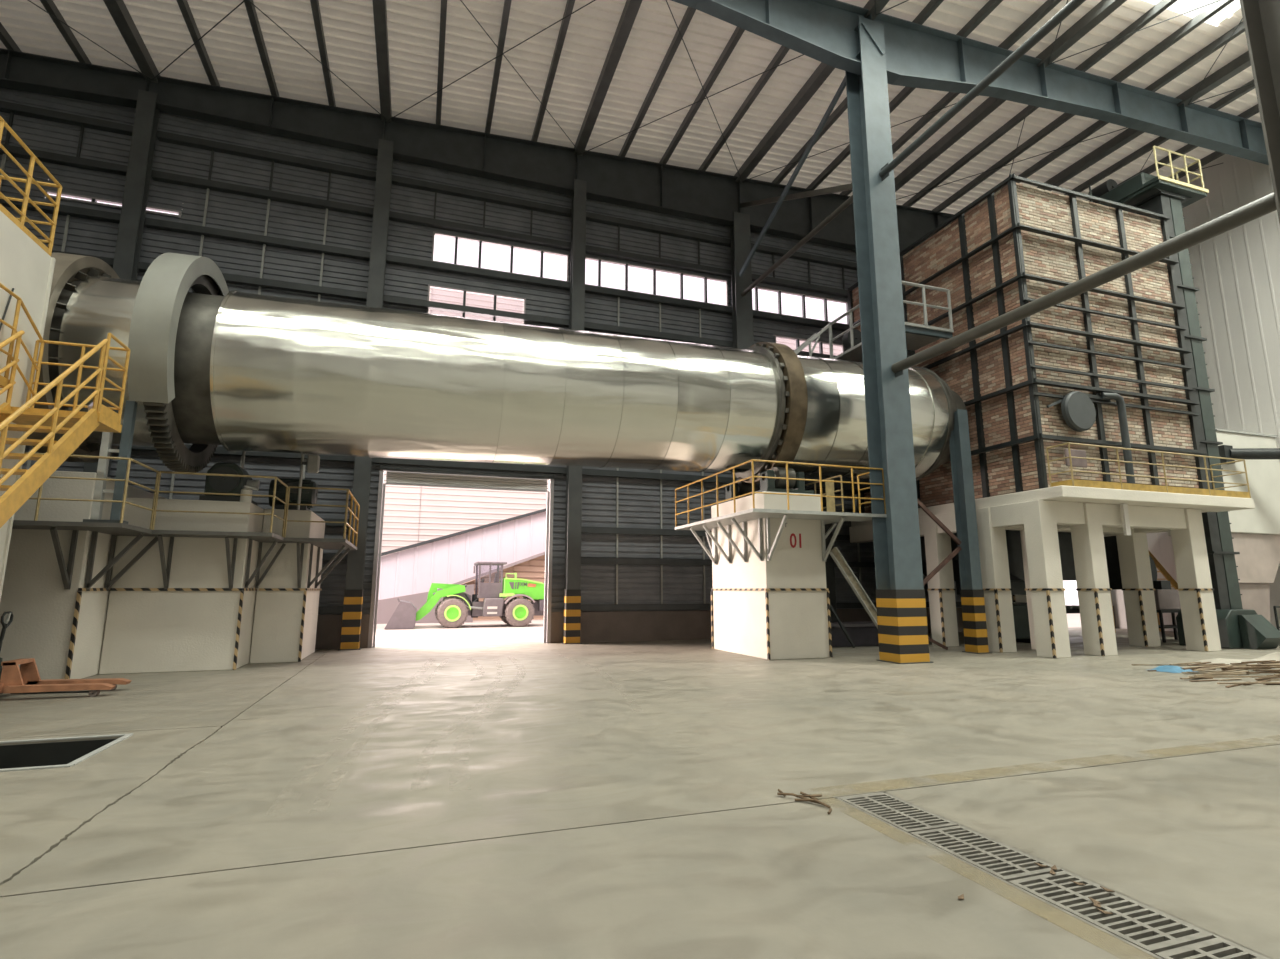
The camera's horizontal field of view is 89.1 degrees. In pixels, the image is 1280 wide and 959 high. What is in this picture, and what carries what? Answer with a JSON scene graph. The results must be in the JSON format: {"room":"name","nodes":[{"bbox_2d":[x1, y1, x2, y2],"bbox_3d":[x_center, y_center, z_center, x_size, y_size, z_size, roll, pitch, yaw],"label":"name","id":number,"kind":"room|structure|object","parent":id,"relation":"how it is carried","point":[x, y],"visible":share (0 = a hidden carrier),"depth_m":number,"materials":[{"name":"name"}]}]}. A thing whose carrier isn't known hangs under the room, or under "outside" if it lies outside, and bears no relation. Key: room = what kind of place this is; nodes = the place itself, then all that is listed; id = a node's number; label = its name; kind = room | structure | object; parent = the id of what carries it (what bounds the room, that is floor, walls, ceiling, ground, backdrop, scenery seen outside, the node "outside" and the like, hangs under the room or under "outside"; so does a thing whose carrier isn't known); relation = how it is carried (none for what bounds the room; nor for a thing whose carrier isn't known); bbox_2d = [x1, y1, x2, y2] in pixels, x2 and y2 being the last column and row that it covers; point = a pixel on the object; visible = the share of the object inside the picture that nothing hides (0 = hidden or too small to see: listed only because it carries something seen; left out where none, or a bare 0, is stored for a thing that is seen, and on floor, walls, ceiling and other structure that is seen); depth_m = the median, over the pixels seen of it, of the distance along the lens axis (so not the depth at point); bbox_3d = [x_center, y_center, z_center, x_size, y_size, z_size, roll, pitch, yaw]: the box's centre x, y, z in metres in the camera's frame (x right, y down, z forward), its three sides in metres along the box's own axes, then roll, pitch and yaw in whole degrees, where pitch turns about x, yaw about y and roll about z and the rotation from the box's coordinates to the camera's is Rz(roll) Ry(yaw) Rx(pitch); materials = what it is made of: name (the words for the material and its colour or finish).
{"room":"industrial hall","nodes":[
{"label":"industrial hall","id":0,"kind":"room"},
{"bbox_2d":[0,88,1116,648],"bbox_3d":[-1.805,-3.342,20.106,45.000,16.300,0.340,3,-10,-19],"label":"wall","id":1,"kind":"structure","parent":0,"point":[278,216],"depth_m":18.91,"materials":[{"name":"grey metal"}]},
{"bbox_2d":[44,189,181,217],"bbox_3d":[-13.508,-7.077,16.735,2.900,0.180,0.110,3,-10,-19],"label":"window","id":2,"kind":"structure","parent":1,"relation":"in","point":[94,200],"depth_m":16.63,"materials":[{"name":"paint"}]},
{"bbox_2d":[368,463,561,647],"bbox_3d":[-4.829,2.103,18.121,5.201,4.900,0.375,3,-10,-19],"label":"door","id":3,"kind":"structure","parent":1,"relation":"in","point":[397,474],"depth_m":18.45,"materials":[{"name":"paint"}]},
{"bbox_2d":[386,471,546,489],"bbox_3d":[-4.867,0.032,18.585,4.460,0.340,0.020,3,-10,-19],"label":"roller shutter","id":4,"kind":"object","parent":3,"relation":"hanging from","point":[404,478],"depth_m":18.52,"materials":[{"name":"metal"}]},
{"bbox_2d":[427,284,525,323],"bbox_3d":[-4.850,-4.983,19.369,2.850,1.290,0.110,3,-10,-19],"label":"window","id":5,"kind":"structure","parent":1,"relation":"in","point":[464,291],"depth_m":19.43,"materials":[{"name":"paint"}]},
{"bbox_2d":[431,232,568,281],"bbox_3d":[-4.207,-6.761,19.892,4.110,0.970,0.110,3,-10,-19],"label":"window","id":6,"kind":"structure","parent":1,"relation":"in","point":[456,237],"depth_m":19.88,"materials":[{"name":"paint"}]},
{"bbox_2d":[585,256,728,306],"bbox_3d":[0.574,-6.504,21.500,5.150,1.000,0.110,3,-10,-19],"label":"window","id":7,"kind":"structure","parent":1,"relation":"in","point":[599,260],"depth_m":21.48,"materials":[{"name":"paint"}]},
{"bbox_2d":[753,286,848,324],"bbox_3d":[6.112,-6.165,23.354,5.250,0.950,0.110,3,-10,-19],"label":"window","id":8,"kind":"structure","parent":1,"relation":"in","point":[756,288],"depth_m":23.22,"materials":[{"name":"paint"}]},
{"bbox_2d":[774,335,843,353],"bbox_3d":[6.022,-4.346,23.015,2.840,1.250,0.110,3,-10,-19],"label":"window","id":9,"kind":"structure","parent":1,"relation":"in","point":[821,343],"depth_m":23.12,"materials":[{"name":"paint"}]},
{"bbox_2d":[0,0,1268,255],"bbox_3d":[3.947,-12.884,5.150,45.360,3.385,35.000,3,-10,-19],"label":"ceiling","id":10,"kind":"structure","parent":0,"point":[699,110],"depth_m":18.12,"materials":[{"name":"metal"}]},
{"bbox_2d":[0,627,1279,958],"bbox_3d":[5.100,2.726,3.228,48.000,1.302,35.600,3,-10,-19],"label":"floor","id":11,"kind":"structure","parent":0,"point":[525,799],"depth_m":4.54,"materials":[{"name":"concrete"}]},
{"bbox_2d":[0,211,55,600],"bbox_3d":[-10.234,-0.706,6.284,4.541,6.450,5.097,3,-10,-19],"label":"wall","id":12,"kind":"structure","parent":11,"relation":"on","point":[26,269],"depth_m":9.20,"materials":[{"name":"white paint"}]},
{"bbox_2d":[0,116,61,255],"bbox_3d":[-9.627,-4.401,7.353,3.018,1.182,4.592,3,-10,-19],"label":"railing","id":13,"kind":"object","parent":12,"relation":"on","point":[19,222],"visible":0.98,"depth_m":9.36,"materials":[{"name":"metal"}]},
{"bbox_2d":[0,283,130,527],"bbox_3d":[-7.437,-0.059,6.848,1.175,5.497,5.281,3,-10,-19],"label":"stair","id":14,"kind":"structure","parent":11,"relation":"on","point":[76,426],"depth_m":8.59,"materials":[{"name":"metal"}]},
{"bbox_2d":[0,611,131,696],"bbox_3d":[-8.431,2.509,9.414,1.650,1.189,0.720,3,-10,-19],"label":"truck","id":15,"kind":"object","parent":11,"relation":"on","point":[26,679],"visible":1,"depth_m":9.20,"materials":[{"name":"orange paint"}]},
{"bbox_2d":[0,733,133,771],"bbox_3d":[-12.326,2.720,3.673,15.290,1.162,1.340,3,-10,-19],"label":"pit","id":16,"kind":"object","parent":11,"relation":"in","point":[20,757],"visible":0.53,"depth_m":6.50,"materials":[{"name":"concrete"}]},
{"bbox_2d":[0,469,165,679],"bbox_3d":[-12.072,1.859,12.424,4.239,3.480,4.839,3,-10,-19],"label":"block","id":17,"kind":"object","parent":11,"relation":"on","point":[63,630],"visible":0.55,"depth_m":10.75,"materials":[{"name":"concrete"}]},
{"bbox_2d":[12,452,359,589],"bbox_3d":[-9.019,0.969,12.079,3.242,2.121,9.277,-7,-12,37],"label":"walkway","id":18,"kind":"object","parent":17,"relation":"on","point":[114,529],"visible":1,"depth_m":11.86,"materials":[{"name":"grey paint"}]},
{"bbox_2d":[83,400,137,523],"bbox_3d":[-8.621,-0.302,10.660,0.520,2.048,0.240,3,-10,-19],"label":"stand","id":19,"kind":"object","parent":18,"relation":"on","point":[100,489],"visible":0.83,"depth_m":10.59,"materials":[{"name":"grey metal"}]},
{"bbox_2d":[83,89,159,476],"bbox_3d":[-12.869,-3.043,15.881,0.520,14.300,0.420,3,-10,-19],"label":"steel column","id":20,"kind":"structure","parent":11,"relation":"on","point":[137,182],"depth_m":16.53,"materials":[{"name":"metal"}]},
{"bbox_2d":[99,497,263,674],"bbox_3d":[-9.244,2.255,13.923,2.149,3.200,3.739,3,-10,-19],"label":"block","id":21,"kind":"object","parent":11,"relation":"on","point":[198,623],"visible":0.8,"depth_m":12.22,"materials":[{"name":"concrete"}]},
{"bbox_2d":[199,451,259,504],"bbox_3d":[-8.391,-0.168,13.540,0.900,1.450,1.230,3,-10,-19],"label":"motor","id":22,"kind":"object","parent":21,"relation":"on","point":[213,484],"visible":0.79,"depth_m":12.93,"materials":[{"name":"green paint"}]},
{"bbox_2d":[240,485,258,501],"bbox_3d":[-7.761,0.288,12.914,0.305,0.337,0.195,3,-10,-19],"label":"pump","id":23,"kind":"object","parent":21,"relation":"on","point":[247,490],"visible":0.93,"depth_m":12.83,"materials":[{"name":"white paint"}]},
{"bbox_2d":[250,509,324,662],"bbox_3d":[-7.949,2.412,14.852,0.949,3.200,2.389,3,-10,-19],"label":"block","id":24,"kind":"object","parent":11,"relation":"on","point":[285,615],"visible":0.9,"depth_m":13.79,"materials":[{"name":"concrete"}]},
{"bbox_2d":[269,478,317,509],"bbox_3d":[-7.767,0.364,14.581,0.900,0.744,0.740,3,-10,-19],"label":"motor","id":25,"kind":"object","parent":24,"relation":"on","point":[308,496],"visible":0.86,"depth_m":14.37,"materials":[{"name":"green paint"}]},
{"bbox_2d":[297,454,319,509],"bbox_3d":[-7.314,-0.080,14.362,0.370,1.550,0.140,3,-10,-19],"label":"control box","id":26,"kind":"object","parent":24,"relation":"on","point":[313,461],"visible":0.88,"depth_m":14.35,"materials":[{"name":"grey paint"}]},
{"bbox_2d":[338,139,393,649],"bbox_3d":[-7.379,-2.731,17.724,0.520,14.300,0.420,3,-10,-19],"label":"steel column","id":27,"kind":"structure","parent":11,"relation":"on","point":[353,593],"depth_m":17.17,"materials":[{"name":"metal"}]},
{"bbox_2d":[561,179,586,643],"bbox_3d":[-1.935,-2.422,19.551,0.520,14.300,0.420,3,-10,-19],"label":"steel column","id":28,"kind":"structure","parent":11,"relation":"on","point":[572,592],"depth_m":18.98,"materials":[{"name":"metal"}]},
{"bbox_2d":[730,212,757,483],"bbox_3d":[3.461,-2.115,21.363,0.740,14.300,0.420,3,-10,-19],"label":"steel column","id":29,"kind":"structure","parent":11,"relation":"on","point":[740,240],"depth_m":22.02,"materials":[{"name":"metal"}]},
{"bbox_2d":[711,491,831,659],"bbox_3d":[3.063,2.342,15.875,1.614,3.680,2.874,3,-10,-19],"label":"pier","id":30,"kind":"object","parent":11,"relation":"on","point":[778,608],"visible":0.94,"depth_m":14.69,"materials":[{"name":"white paint"}]},
{"bbox_2d":[718,479,759,503],"bbox_3d":[2.776,0.340,17.100,1.240,0.673,0.720,3,-10,-19],"label":"roller","id":31,"kind":"object","parent":30,"relation":"on","point":[741,487],"visible":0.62,"depth_m":16.88,"materials":[{"name":"metal"}]},
{"bbox_2d":[675,459,886,564],"bbox_3d":[3.219,1.019,15.965,3.350,2.058,4.350,3,-10,-19],"label":"platform","id":32,"kind":"object","parent":30,"relation":"attached to","point":[828,517],"visible":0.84,"depth_m":14.52,"materials":[{"name":"grey paint"}]},
{"bbox_2d":[754,467,813,493],"bbox_3d":[3.369,0.049,15.383,1.240,0.673,0.720,3,-10,-19],"label":"roller","id":33,"kind":"object","parent":30,"relation":"on","point":[766,484],"visible":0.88,"depth_m":15.18,"materials":[{"name":"metal"}]},
{"bbox_2d":[27,253,966,482],"bbox_3d":[-1.500,-1.788,14.998,20.900,4.126,4.240,3,-10,-19],"label":"drum","id":34,"kind":"object","parent":33,"relation":"on","point":[253,372],"depth_m":12.84,"materials":[{"name":"silver metal"}]},
{"bbox_2d":[927,378,966,474],"bbox_3d":[7.920,-1.486,18.200,1.000,3.000,3.000,3,-10,-19],"label":"hood","id":35,"kind":"object","parent":34,"relation":"attached to","point":[957,403],"depth_m":16.96,"materials":[{"name":"metal"}]},
{"bbox_2d":[777,793,818,803],"bbox_3d":[1.160,2.291,4.680,0.363,0.032,0.038,-7,-12,37],"label":"dry twig","id":36,"kind":"object","parent":11,"relation":"on","point":[789,794],"visible":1,"depth_m":4.71,"materials":[{"name":"brown wood"}]},
{"bbox_2d":[795,799,830,808],"bbox_3d":[1.224,2.278,4.599,0.266,0.035,0.047,-8,-12,38],"label":"dry twig","id":37,"kind":"object","parent":11,"relation":"on","point":[815,800],"visible":1,"depth_m":4.59,"materials":[{"name":"brown wood"}]},
{"bbox_2d":[804,476,869,621],"bbox_3d":[6.168,2.305,20.542,2.380,5.290,0.900,3,-10,-19],"label":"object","id":38,"kind":"object","parent":11,"relation":"on","point":[847,487],"visible":0.25,"depth_m":20.20,"materials":[{"name":"black metal"}]},
{"bbox_2d":[830,604,855,647],"bbox_3d":[4.872,3.226,16.725,1.676,2.216,0.060,5,-11,-29],"label":"prop","id":39,"kind":"object","parent":11,"relation":"on","point":[831,607],"visible":0.5,"depth_m":16.81,"materials":[{"name":"grey metal"}]},
{"bbox_2d":[829,547,877,628],"bbox_3d":[5.200,2.793,15.004,1.890,2.424,0.113,4,-10,-23],"label":"channel","id":40,"kind":"object","parent":11,"relation":"on","point":[835,553],"visible":0.57,"depth_m":14.94,"materials":[{"name":"metal"}]},
{"bbox_2d":[831,621,878,646],"bbox_3d":[5.193,4.191,17.572,3.350,0.600,0.980,3,-10,-19],"label":"trough","id":41,"kind":"object","parent":11,"relation":"on","point":[865,633],"visible":0.28,"depth_m":17.34,"materials":[{"name":"metal"}]},
{"bbox_2d":[845,16,933,663],"bbox_3d":[5.606,-3.717,14.896,0.840,15.300,0.920,3,-10,-19],"label":"steel column","id":42,"kind":"structure","parent":11,"relation":"on","point":[900,592],"depth_m":14.70,"materials":[{"name":"metal"}]},
{"bbox_2d":[739,75,845,276],"bbox_3d":[4.403,-8.694,19.196,0.070,2.798,6.412,3,-10,-19],"label":"diagonal brace","id":43,"kind":"object","parent":42,"relation":"attached to","point":[842,86],"visible":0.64,"depth_m":18.82,"materials":[{"name":"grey metal"}]},
{"bbox_2d":[740,183,851,207],"bbox_3d":[4.516,-8.342,19.176,0.070,3.375,6.414,3,-10,-19],"label":"diagonal brace","id":44,"kind":"object","parent":42,"relation":"attached to","point":[846,187],"visible":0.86,"depth_m":18.61,"materials":[{"name":"grey paint"}]},
{"bbox_2d":[741,195,852,295],"bbox_3d":[4.471,-6.670,18.872,0.150,0.300,6.404,3,-10,-18],"label":"diagonal brace","id":45,"kind":"object","parent":42,"relation":"attached to","point":[849,200],"visible":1,"depth_m":18.42,"materials":[{"name":"grey paint"}]},
{"bbox_2d":[879,0,1085,177],"bbox_3d":[6.812,-7.719,12.074,0.170,0.220,6.852,3,-10,-19],"label":"pipe","id":46,"kind":"object","parent":42,"relation":"attached to","point":[1072,5],"visible":1,"depth_m":12.39,"materials":[{"name":"grey metal"}]},
{"bbox_2d":[891,192,1276,372],"bbox_3d":[6.812,-2.976,11.271,0.220,0.290,6.853,3,-10,-19],"label":"pipe","id":47,"kind":"object","parent":42,"relation":"attached to","point":[1265,205],"visible":0.94,"depth_m":9.94,"materials":[{"name":"metal"}]},
{"bbox_2d":[840,793,957,832],"bbox_3d":[1.753,2.289,4.460,0.400,0.034,0.700,3,-10,-19],"label":"drain grate","id":48,"kind":"object","parent":11,"relation":"on","point":[910,818],"visible":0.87,"depth_m":4.42,"materials":[{"name":"grey metal"}]},
{"bbox_2d":[928,637,947,649],"bbox_3d":[6.742,3.738,15.945,1.929,0.914,0.050,3,-10,-19],"label":"diagonal brace","id":49,"kind":"object","parent":11,"relation":"on","point":[929,639],"visible":0.36,"depth_m":16.09,"materials":[{"name":"black metal"}]},
{"bbox_2d":[949,409,991,653],"bbox_3d":[8.116,1.212,16.150,0.430,6.000,0.480,3,-10,-19],"label":"steel column","id":50,"kind":"structure","parent":11,"relation":"on","point":[972,592],"depth_m":16.05,"materials":[{"name":"metal"}]},
{"bbox_2d":[917,498,961,544],"bbox_3d":[6.787,0.547,15.879,2.457,2.049,0.060,3,-10,-19],"label":"diagonal brace","id":51,"kind":"object","parent":50,"relation":"attached to","point":[921,505],"visible":0.5,"depth_m":15.95,"materials":[{"name":"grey metal"}]},
{"bbox_2d":[923,546,961,584],"bbox_3d":[6.929,2.385,15.649,2.172,1.593,0.060,3,-10,-19],"label":"diagonal brace","id":52,"kind":"object","parent":50,"relation":"attached to","point":[948,558],"visible":0.64,"depth_m":15.82,"materials":[{"name":"grey metal"}]},
{"bbox_2d":[910,825,1061,881],"bbox_3d":[1.985,2.176,3.788,0.400,0.034,0.700,3,-10,-19],"label":"drain grate","id":53,"kind":"object","parent":11,"relation":"on","point":[1007,863],"visible":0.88,"depth_m":3.75,"materials":[{"name":"grey metal"}]},
{"bbox_2d":[1012,602,1030,642],"bbox_3d":[10.519,4.127,18.790,1.300,1.128,1.100,3,-10,-19],"label":"tank","id":54,"kind":"object","parent":11,"relation":"on","point":[1020,609],"visible":0.14,"depth_m":18.37,"materials":[{"name":"metal"}]},
{"bbox_2d":[849,485,1254,657],"bbox_3d":[11.283,2.772,18.774,6.809,3.800,7.550,3,-10,-19],"label":"support frame","id":55,"kind":"object","parent":11,"relation":"on","point":[1091,514],"visible":0.84,"depth_m":16.03,"materials":[{"name":"concrete"}]},
{"bbox_2d":[920,530,1075,594],"bbox_3d":[10.551,2.292,19.085,4.250,2.150,3.050,3,-10,-19],"label":"hopper","id":56,"kind":"object","parent":55,"relation":"hanging from","point":[1013,538],"visible":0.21,"depth_m":17.89,"materials":[{"name":"black metal"}]},
{"bbox_2d":[847,173,1206,513],"bbox_3d":[11.127,-3.915,20.021,5.890,9.798,7.074,3,-10,-19],"label":"brick tower","id":57,"kind":"object","parent":55,"relation":"on","point":[1106,364],"visible":0.64,"depth_m":17.00,"materials":[{"name":"brown brick"}]},
{"bbox_2d":[794,281,953,362],"bbox_3d":[5.987,-3.431,19.021,4.385,3.465,3.895,3,-10,-19],"label":"platform","id":58,"kind":"object","parent":57,"relation":"attached to","point":[918,336],"visible":0.27,"depth_m":18.58,"materials":[{"name":"grey paint"}]},
{"bbox_2d":[842,329,860,351],"bbox_3d":[6.489,-4.201,19.772,0.600,0.678,0.400,3,-10,-19],"label":"motor","id":59,"kind":"object","parent":58,"relation":"on","point":[846,341],"visible":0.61,"depth_m":19.67,"materials":[{"name":"black metal"}]},
{"bbox_2d":[1046,442,1250,497],"bbox_3d":[12.616,-0.119,16.140,6.210,1.017,0.800,3,-10,-19],"label":"railing","id":60,"kind":"object","parent":55,"relation":"on","point":[1073,482],"visible":0.92,"depth_m":15.61,"materials":[{"name":"metal"}]},
{"bbox_2d":[1066,605,1079,613],"bbox_3d":[12.678,4.371,19.869,3.300,1.008,0.540,3,-10,-19],"label":"conveyor","id":61,"kind":"object","parent":11,"relation":"on","point":[1069,608],"visible":0.11,"depth_m":19.89,"materials":[{"name":"black metal"}]},
{"bbox_2d":[1008,871,1213,953],"bbox_3d":[2.217,2.062,3.116,0.400,0.034,0.700,3,-10,-19],"label":"drain grate","id":62,"kind":"object","parent":11,"relation":"on","point":[1152,930],"visible":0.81,"depth_m":3.06,"materials":[{"name":"grey metal"}]},
{"bbox_2d":[1104,536,1156,589],"bbox_3d":[15.124,3.213,19.892,1.620,3.298,0.400,3,-10,-19],"label":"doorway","id":63,"kind":"object","parent":11,"relation":"on","point":[1111,549],"visible":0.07,"depth_m":19.76,"materials":[{"name":"black"}]},
{"bbox_2d":[1110,551,1177,632],"bbox_3d":[18.002,3.482,23.197,2.936,3.871,0.880,3,-10,-19],"label":"stair","id":64,"kind":"structure","parent":11,"relation":"on","point":[1159,566],"depth_m":22.98,"materials":[{"name":"metal"}]},
{"bbox_2d":[1154,590,1180,642],"bbox_3d":[15.639,4.024,19.289,1.700,1.498,0.800,3,-10,-19],"label":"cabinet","id":65,"kind":"object","parent":11,"relation":"on","point":[1166,601],"visible":0.42,"depth_m":18.94,"materials":[{"name":"metal"}]},
{"bbox_2d":[1153,581,1170,588],"bbox_3d":[15.544,3.151,19.404,0.400,0.258,0.300,3,-10,-19],"label":"junction box","id":66,"kind":"object","parent":65,"relation":"on","point":[1156,584],"visible":0.86,"depth_m":19.28,"materials":[{"name":"black metal"}]},
{"bbox_2d":[1158,625,1176,628],"bbox_3d":[15.639,4.350,19.234,1.700,0.040,0.800,3,-10,-19],"label":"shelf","id":67,"kind":"object","parent":65,"relation":"attached to","point":[1160,626],"depth_m":18.89,"materials":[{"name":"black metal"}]},
{"bbox_2d":[1151,665,1196,672],"bbox_3d":[9.937,3.517,12.122,0.719,0.098,0.603,3,-10,-19],"label":"scrap","id":68,"kind":"object","parent":11,"relation":"on","point":[1166,668],"visible":0.88,"depth_m":12.01,"materials":[{"name":"plastic"}]},
{"bbox_2d":[1133,191,1279,648],"bbox_3d":[15.613,-1.989,18.182,1.400,12.970,1.750,3,-10,-19],"label":"bucket elevator","id":69,"kind":"object","parent":11,"relation":"on","point":[1238,627],"visible":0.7,"depth_m":17.76,"materials":[{"name":"black metal"}]},
{"bbox_2d":[1088,146,1208,213],"bbox_3d":[15.611,-8.892,20.078,2.120,1.314,2.090,3,-10,-19],"label":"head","id":70,"kind":"object","parent":69,"relation":"on","point":[1141,186],"visible":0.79,"depth_m":19.36},
{"bbox_2d":[1155,937,1267,958],"bbox_3d":[2.449,1.948,2.444,0.400,0.034,0.700,3,-10,-19],"label":"drain grate","id":71,"kind":"object","parent":11,"relation":"on","point":[1215,948],"visible":1,"depth_m":2.73,"materials":[{"name":"grey metal"}]},
{"bbox_2d":[1167,428,1279,621],"bbox_3d":[18.764,1.756,20.591,3.400,6.390,1.700,3,-10,-19],"label":"wall","id":72,"kind":"structure","parent":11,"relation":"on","point":[1255,532],"depth_m":20.11,"materials":[{"name":"white paint"}]},
{"bbox_2d":[1230,448,1279,459],"bbox_3d":[19.599,-0.771,19.475,3.227,0.511,0.340,-3,-10,17],"label":"exhaust pipe","id":73,"kind":"object","parent":72,"relation":"attached to","point":[1236,453],"visible":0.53,"depth_m":19.66,"materials":[{"name":"black metal"}]},
{"bbox_2d":[1203,669,1247,673],"bbox_3d":[10.641,3.481,11.795,1.500,0.022,0.036,5,-11,-25],"label":"wood lath","id":74,"kind":"object","parent":11,"relation":"on","point":[1236,669],"visible":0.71,"depth_m":11.79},
{"bbox_3d":[11.439,3.510,12.103,1.500,0.022,0.035,2,-10,-12],"label":"wood lath","id":75,"kind":"object","parent":74,"relation":"on","visible":0},
{"bbox_2d":[1229,667,1270,668],"bbox_3d":[11.024,3.455,11.919,1.000,0.018,0.041,-1,-10,5],"label":"wood lath","id":76,"kind":"object","parent":75,"relation":"on","point":[1229,667],"visible":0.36,"depth_m":11.88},
{"bbox_2d":[1183,664,1228,669],"bbox_3d":[10.363,3.426,11.890,1.500,0.022,0.037,5,-11,-25],"label":"wood lath","id":77,"kind":"object","parent":76,"relation":"on","point":[1222,664],"visible":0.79,"depth_m":11.79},
{"bbox_2d":[1225,666,1269,668],"bbox_3d":[10.993,3.403,11.755,1.000,0.018,0.040,2,-10,-13],"label":"wood lath","id":78,"kind":"object","parent":76,"relation":"on","point":[1262,666],"visible":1,"depth_m":11.72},
{"bbox_2d":[1207,673,1259,675],"bbox_3d":[10.427,3.462,11.539,1.500,0.022,0.035,2,-10,-14],"label":"wood lath","id":79,"kind":"object","parent":11,"relation":"on","point":[1232,673],"visible":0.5,"depth_m":11.58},
{"bbox_2d":[1192,652,1279,664],"bbox_3d":[12.685,3.704,13.526,3.444,0.200,0.609,3,-10,-19],"label":"plastic sheet","id":80,"kind":"object","parent":11,"relation":"on","point":[1276,655],"visible":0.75,"depth_m":13.29,"materials":[{"name":"plastic"}]},
{"bbox_2d":[1240,0,1279,223],"bbox_3d":[8.259,-4.823,8.060,0.820,15.200,0.740,3,-10,-19],"label":"steel column","id":81,"kind":"structure","parent":11,"relation":"on","point":[1261,18],"depth_m":8.35,"materials":[{"name":"metal"}]},
{"bbox_2d":[1246,672,1279,672],"bbox_3d":[11.340,3.448,11.596,1.000,0.018,0.040,0,-10,0],"label":"wood lath","id":82,"kind":"object","parent":11,"relation":"on","point":[1246,672],"visible":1,"depth_m":11.58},
{"bbox_2d":[1194,671,1248,675],"bbox_3d":[10.143,3.377,11.322,1.500,0.022,0.035,4,-10,-21],"label":"wood lath","id":83,"kind":"object","parent":82,"relation":"on","point":[1236,671],"visible":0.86,"depth_m":11.28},
{"bbox_2d":[1255,677,1279,679],"bbox_3d":[10.671,3.334,10.925,1.000,0.018,0.040,3,-10,-19],"label":"wood lath","id":84,"kind":"object","parent":11,"relation":"on","point":[1269,677],"visible":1,"depth_m":10.83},
{"bbox_2d":[1189,676,1277,677],"bbox_3d":[9.936,3.304,10.885,1.500,0.022,0.036,0,-10,-2],"label":"wood lath","id":85,"kind":"object","parent":84,"relation":"on","point":[1189,676],"visible":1,"depth_m":10.87,"materials":[{"name":"wood"}]},
{"bbox_2d":[1273,606,1279,645],"bbox_3d":[18.101,3.933,17.476,3.052,1.076,0.060,3,-10,-19],"label":"railing","id":86,"kind":"object","parent":11,"relation":"on","point":[1274,607],"visible":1,"depth_m":17.03,"materials":[{"name":"black metal"}]},
{"bbox_3d":[10.701,3.420,11.855,0.550,0.014,0.050,6,-12,-34],"label":"wood lath","id":87,"kind":"object","parent":11,"relation":"on","visible":0},
{"bbox_2d":[1192,665,1230,671],"bbox_3d":[10.278,3.389,11.671,1.500,0.022,0.035,5,-11,-29],"label":"wood lath","id":88,"kind":"object","parent":87,"relation":"on","point":[1226,665],"visible":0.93,"depth_m":11.56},
{"bbox_2d":[1111,154,1279,631],"bbox_3d":[24.340,-5.120,10.797,0.006,16.700,34.850,3,-10,-19],"label":"wall","id":89,"kind":"structure","parent":0,"point":[1236,271],"depth_m":22.32,"materials":[{"name":"metal"}]},
{"bbox_3d":[10.493,3.532,12.234,1.000,0.018,0.040,4,-11,-24],"label":"wood lath","id":90,"kind":"object","parent":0,"visible":0},
{"bbox_2d":[1131,664,1211,665],"bbox_3d":[10.140,3.532,12.374,1.500,0.022,0.037,0,-10,2],"label":"wood lath","id":91,"kind":"object","parent":90,"relation":"on","point":[1131,664],"visible":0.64,"depth_m":12.37,"materials":[{"name":"wood"}]},
{"bbox_3d":[10.014,3.294,10.547,1.000,0.018,0.040,5,-11,-29],"label":"wood lath","id":92,"kind":"object","parent":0,"visible":0},
{"bbox_2d":[1217,682,1279,683],"bbox_3d":[9.894,3.234,10.332,1.500,0.022,0.036,1,-10,-4],"label":"wood lath","id":93,"kind":"object","parent":92,"relation":"on","point":[1218,682],"visible":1,"depth_m":10.30,"materials":[{"name":"wood"}]},
{"label":"outside","id":94,"kind":"structure","parent":0,"visible":0},
{"bbox_2d":[372,613,1080,644],"bbox_3d":[-4.973,9.197,44.730,100.000,0.190,50.390,3,-10,-19],"label":"ground","id":95,"kind":"structure","parent":94,"point":[479,631],"depth_m":22.63,"materials":[{"name":"concrete"}]},
{"bbox_2d":[374,584,473,623],"bbox_3d":[-13.815,5.476,28.587,12.600,1.759,0.400,3,-10,-19],"label":"wall","id":96,"kind":"structure","parent":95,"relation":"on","point":[386,608],"depth_m":29.55,"materials":[{"name":"paint"}]},
{"bbox_2d":[375,508,545,600],"bbox_3d":[-8.574,3.216,39.163,27.642,9.727,4.350,3,-10,-19],"label":"shed","id":97,"kind":"object","parent":95,"relation":"on","point":[451,558],"visible":0.21,"depth_m":36.45,"materials":[{"name":"grey metal"}]},
{"bbox_2d":[384,562,544,628],"bbox_3d":[-7.138,4.811,27.202,6.390,2.670,2.740,3,-10,-19],"label":"wheel loader","id":98,"kind":"object","parent":95,"relation":"on","point":[456,605],"visible":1,"depth_m":26.55,"materials":[{"name":"paint"}]},
{"bbox_2d":[500,578,544,599],"bbox_3d":[-5.005,4.707,27.956,1.877,0.888,1.600,3,-10,-19],"label":"hood","id":99,"kind":"object","parent":98,"relation":"attached to","point":[534,589],"depth_m":27.19,"materials":[{"name":"green paint"}]},
{"bbox_2d":[437,552,544,620],"bbox_3d":[-4.705,3.793,34.776,19.048,7.126,2.850,3,-10,-19],"label":"shed","id":100,"kind":"object","parent":95,"relation":"on","point":[533,567],"visible":0.02,"depth_m":32.95,"materials":[{"name":"metal"}]},
{"bbox_2d":[379,288,840,556],"bbox_3d":[-6.958,-1.548,52.462,80.000,23.560,10.070,3,-10,-19],"label":"building exterior wall","id":101,"kind":"structure","parent":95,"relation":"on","point":[412,514],"depth_m":44.68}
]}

